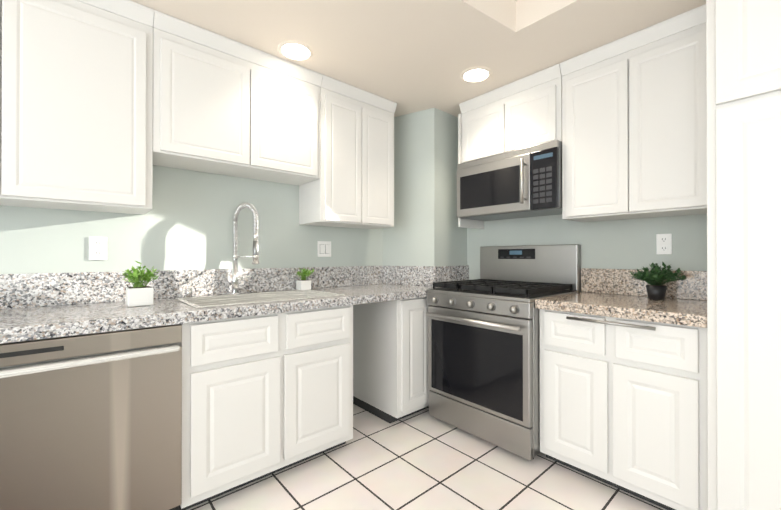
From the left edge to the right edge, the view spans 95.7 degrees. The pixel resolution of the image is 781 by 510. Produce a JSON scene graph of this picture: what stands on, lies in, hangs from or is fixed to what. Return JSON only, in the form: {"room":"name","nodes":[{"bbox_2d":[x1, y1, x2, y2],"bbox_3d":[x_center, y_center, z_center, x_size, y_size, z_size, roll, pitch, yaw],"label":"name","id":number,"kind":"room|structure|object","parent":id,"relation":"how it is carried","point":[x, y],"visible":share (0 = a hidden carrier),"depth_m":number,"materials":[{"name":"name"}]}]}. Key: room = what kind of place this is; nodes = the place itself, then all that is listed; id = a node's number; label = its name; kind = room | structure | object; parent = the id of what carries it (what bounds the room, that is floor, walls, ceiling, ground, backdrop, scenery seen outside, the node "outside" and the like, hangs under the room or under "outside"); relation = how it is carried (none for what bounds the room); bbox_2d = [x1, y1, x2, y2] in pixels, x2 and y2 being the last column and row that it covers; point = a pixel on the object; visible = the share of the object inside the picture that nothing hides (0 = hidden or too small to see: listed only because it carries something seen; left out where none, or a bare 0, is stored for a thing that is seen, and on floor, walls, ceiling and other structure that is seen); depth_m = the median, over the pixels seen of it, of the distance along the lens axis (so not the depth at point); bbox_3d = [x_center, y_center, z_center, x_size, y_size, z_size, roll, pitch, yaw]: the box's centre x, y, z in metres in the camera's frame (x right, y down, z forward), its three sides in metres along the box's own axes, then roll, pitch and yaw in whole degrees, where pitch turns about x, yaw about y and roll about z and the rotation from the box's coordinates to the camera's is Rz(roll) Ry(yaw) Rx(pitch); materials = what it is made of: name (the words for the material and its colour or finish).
{"room":"kitchen","nodes":[
{"label":"kitchen","id":0,"kind":"room"},
{"bbox_2d":[0,165,382,273],"bbox_3d":[-1.638,-0.129,1.753,5.440,2.561,0.120,0,0,-41],"label":"wall","id":1,"kind":"structure","parent":0,"point":[185,223],"depth_m":2.06,"materials":[{"name":"grey paint"}]},
{"bbox_2d":[0,0,153,214],"bbox_3d":[-1.606,-0.695,1.480,0.986,0.947,0.333,0,0,-41],"label":"upper cabinet","id":2,"kind":"object","parent":1,"relation":"attached to","point":[76,104],"visible":1,"depth_m":1.51,"materials":[{"name":"white wood"}]},
{"bbox_2d":[89,237,106,259],"bbox_3d":[-1.487,-0.033,1.796,0.072,0.118,0.010,0,0,-41],"label":"electrical outlet","id":3,"kind":"object","parent":1,"relation":"attached to","point":[97,248],"visible":1,"depth_m":1.79,"materials":[{"name":"white plastic"}]},
{"bbox_2d":[153,10,322,185],"bbox_3d":[-0.890,-0.832,2.105,0.910,0.669,0.333,0,0,-41],"label":"upper cabinet","id":4,"kind":"object","parent":1,"relation":"attached to","point":[222,105],"visible":0.9,"depth_m":1.93,"materials":[{"name":"white wood"}]},
{"bbox_2d":[317,241,330,256],"bbox_3d":[-0.496,-0.045,2.659,0.118,0.118,0.010,0,0,-41],"label":"light switch","id":5,"kind":"object","parent":1,"relation":"attached to","point":[323,248],"visible":1,"depth_m":2.65,"materials":[{"name":"white plastic"}]},
{"bbox_2d":[299,75,396,228],"bbox_3d":[-0.303,-0.691,2.616,0.644,0.947,0.333,0,0,-41],"label":"upper cabinet","id":6,"kind":"object","parent":1,"relation":"attached to","point":[352,186],"visible":0.98,"depth_m":2.46,"materials":[{"name":"white wood"}]},
{"bbox_2d":[130,0,705,116],"bbox_3d":[0.044,-1.296,-0.172,5.200,0.240,5.000,0,0,-41],"label":"ceiling","id":7,"kind":"structure","parent":0,"point":[409,56],"depth_m":1.86,"materials":[{"name":"beige paint"}]},
{"bbox_2d":[278,41,312,60],"bbox_3d":[-0.542,-1.163,2.022,0.196,0.009,0.196,0,0,-41],"label":"recessed light","id":8,"kind":"object","parent":7,"relation":"in","point":[296,50],"visible":0.98,"depth_m":2.01,"materials":[{"name":"white"}]},
{"bbox_2d":[461,67,491,82],"bbox_3d":[0.553,-1.162,2.287,0.196,0.009,0.196,0,0,-41],"label":"recessed light","id":9,"kind":"object","parent":7,"relation":"in","point":[474,74],"visible":1,"depth_m":2.27,"materials":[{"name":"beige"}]},
{"bbox_2d":[383,108,466,265],"bbox_3d":[0.299,-0.004,3.054,0.570,2.321,0.463,0,0,-41],"label":"wall column","id":10,"kind":"structure","parent":0,"point":[425,230],"depth_m":2.89,"materials":[{"name":"grey paint"}]},
{"bbox_2d":[186,404,665,509],"bbox_3d":[0.044,1.194,-0.182,5.200,0.100,5.000,0,0,-41],"label":"floor","id":11,"kind":"structure","parent":0,"point":[422,460],"depth_m":1.80,"materials":[{"name":"tile"}]},
{"bbox_2d":[0,324,181,509],"bbox_3d":[-1.304,0.721,1.518,0.606,0.857,0.628,0,0,-41],"label":"dishwasher","id":12,"kind":"object","parent":11,"relation":"on","point":[92,421],"visible":1,"depth_m":1.31,"materials":[{"name":"silver metal"}]},
{"bbox_2d":[178,305,352,509],"bbox_3d":[-0.751,0.723,2.032,0.896,0.857,0.617,0,0,-41],"label":"base cabinet","id":13,"kind":"object","parent":11,"relation":"on","point":[265,395],"visible":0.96,"depth_m":1.73,"materials":[{"name":"white wood"}]},
{"bbox_2d":[0,265,468,343],"bbox_3d":[-0.693,0.190,2.074,3.348,0.206,0.633,0,0,-41],"label":"countertop","id":14,"kind":"structure","parent":13,"relation":"on","point":[35,306],"depth_m":1.78,"materials":[{"name":"stone"}]},
{"bbox_2d":[122,261,159,306],"bbox_3d":[-1.194,0.134,1.691,0.145,0.214,0.162,0,0,-41],"label":"plant pot","id":15,"kind":"object","parent":14,"relation":"on","point":[139,293],"visible":1,"depth_m":1.67,"materials":[{"name":"white ceramic"}]},
{"bbox_2d":[186,288,192,296],"bbox_3d":[-1.152,0.214,2.023,0.035,0.054,0.036,0,0,-41],"label":"air gap cap","id":16,"kind":"object","parent":14,"relation":"on","point":[189,292],"visible":0.94,"depth_m":2.01,"materials":[{"name":"silver metal"}]},
{"bbox_2d":[230,202,259,293],"bbox_3d":[-0.883,-0.040,2.154,0.136,0.562,0.207,0,0,-41],"label":"spring faucet","id":17,"kind":"object","parent":14,"relation":"on","point":[255,256],"visible":1,"depth_m":2.17,"materials":[{"name":"silver metal"}]},
{"bbox_2d":[175,290,343,307],"bbox_3d":[-0.726,0.342,2.029,0.806,0.208,0.466,0,0,-41],"label":"sink basin","id":18,"kind":"object","parent":14,"relation":"in","point":[220,300],"visible":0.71,"depth_m":2.13,"materials":[{"name":"silver metal"}]},
{"bbox_2d":[296,267,313,290],"bbox_3d":[-0.596,0.164,2.455,0.140,0.159,0.126,0,0,-41],"label":"potted plant","id":19,"kind":"object","parent":14,"relation":"on","point":[303,284],"visible":1,"depth_m":2.43,"materials":[{"name":"white ceramic"}]},
{"bbox_2d":[353,297,429,422],"bbox_3d":[-0.007,0.726,2.690,0.354,0.857,0.602,0,0,-41],"label":"base cabinet","id":20,"kind":"object","parent":11,"relation":"on","point":[390,361],"visible":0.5,"depth_m":2.48,"materials":[{"name":"white wood"}]},
{"bbox_2d":[426,244,580,460],"bbox_3d":[0.745,0.541,2.400,0.750,1.224,0.756,0,0,-41],"label":"range","id":21,"kind":"object","parent":11,"relation":"on","point":[484,357],"visible":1,"depth_m":2.18,"materials":[{"name":"silver metal"}]},
{"bbox_2d":[539,309,707,509],"bbox_3d":[1.263,0.723,1.874,0.660,0.857,0.707,0,0,-41],"label":"base cabinet","id":22,"kind":"object","parent":11,"relation":"on","point":[623,404],"visible":0.85,"depth_m":1.63,"materials":[{"name":"white wood"}]},
{"bbox_2d":[535,268,706,327],"bbox_3d":[1.266,0.189,1.879,0.650,0.206,0.707,0,0,-41],"label":"countertop","id":23,"kind":"structure","parent":22,"relation":"on","point":[618,293],"depth_m":1.89,"materials":[{"name":"stone"}]},
{"bbox_2d":[630,261,686,299],"bbox_3d":[1.440,0.138,1.925,0.262,0.207,0.268,0,0,-41],"label":"plant pot","id":24,"kind":"object","parent":23,"relation":"on","point":[656,274],"visible":1,"depth_m":1.89,"materials":[{"name":"black"}]},
{"bbox_2d":[706,0,780,509],"bbox_3d":[1.687,-0.010,1.363,0.691,2.318,0.620,0,0,-41],"label":"pantry cabinet","id":25,"kind":"object","parent":11,"relation":"on","point":[743,63],"visible":1,"depth_m":1.30,"materials":[{"name":"white wood"}]},
{"bbox_2d":[467,214,706,279],"bbox_3d":[2.049,-0.130,1.571,0.120,2.561,5.000,0,0,-41],"label":"wall","id":26,"kind":"structure","parent":0,"point":[622,244],"depth_m":2.24,"materials":[{"name":"grey paint"}]},
{"bbox_2d":[458,64,561,228],"bbox_3d":[0.896,-0.691,2.549,0.333,0.947,0.776,0,0,-41],"label":"upper cabinet","id":27,"kind":"object","parent":26,"relation":"attached to","point":[524,112],"visible":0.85,"depth_m":2.40,"materials":[{"name":"white wood"}]},
{"bbox_2d":[457,140,561,220],"bbox_3d":[0.871,-0.489,2.513,0.416,0.412,0.756,0,0,-41],"label":"over-the-range microwave","id":28,"kind":"object","parent":27,"relation":"attached to","point":[522,182],"visible":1,"depth_m":2.36,"materials":[{"name":"silver metal"}]},
{"bbox_2d":[560,4,706,221],"bbox_3d":[1.386,-0.693,1.987,0.333,0.947,0.707,0,0,-41],"label":"upper cabinet","id":29,"kind":"object","parent":26,"relation":"attached to","point":[634,125],"visible":0.73,"depth_m":1.85,"materials":[{"name":"white wood"}]},
{"bbox_2d":[656,234,671,253],"bbox_3d":[1.567,-0.062,2.023,0.010,0.118,0.072,0,0,-41],"label":"electrical outlet","id":30,"kind":"object","parent":26,"relation":"attached to","point":[663,243],"visible":1,"depth_m":2.02,"materials":[{"name":"white plastic"}]}
]}

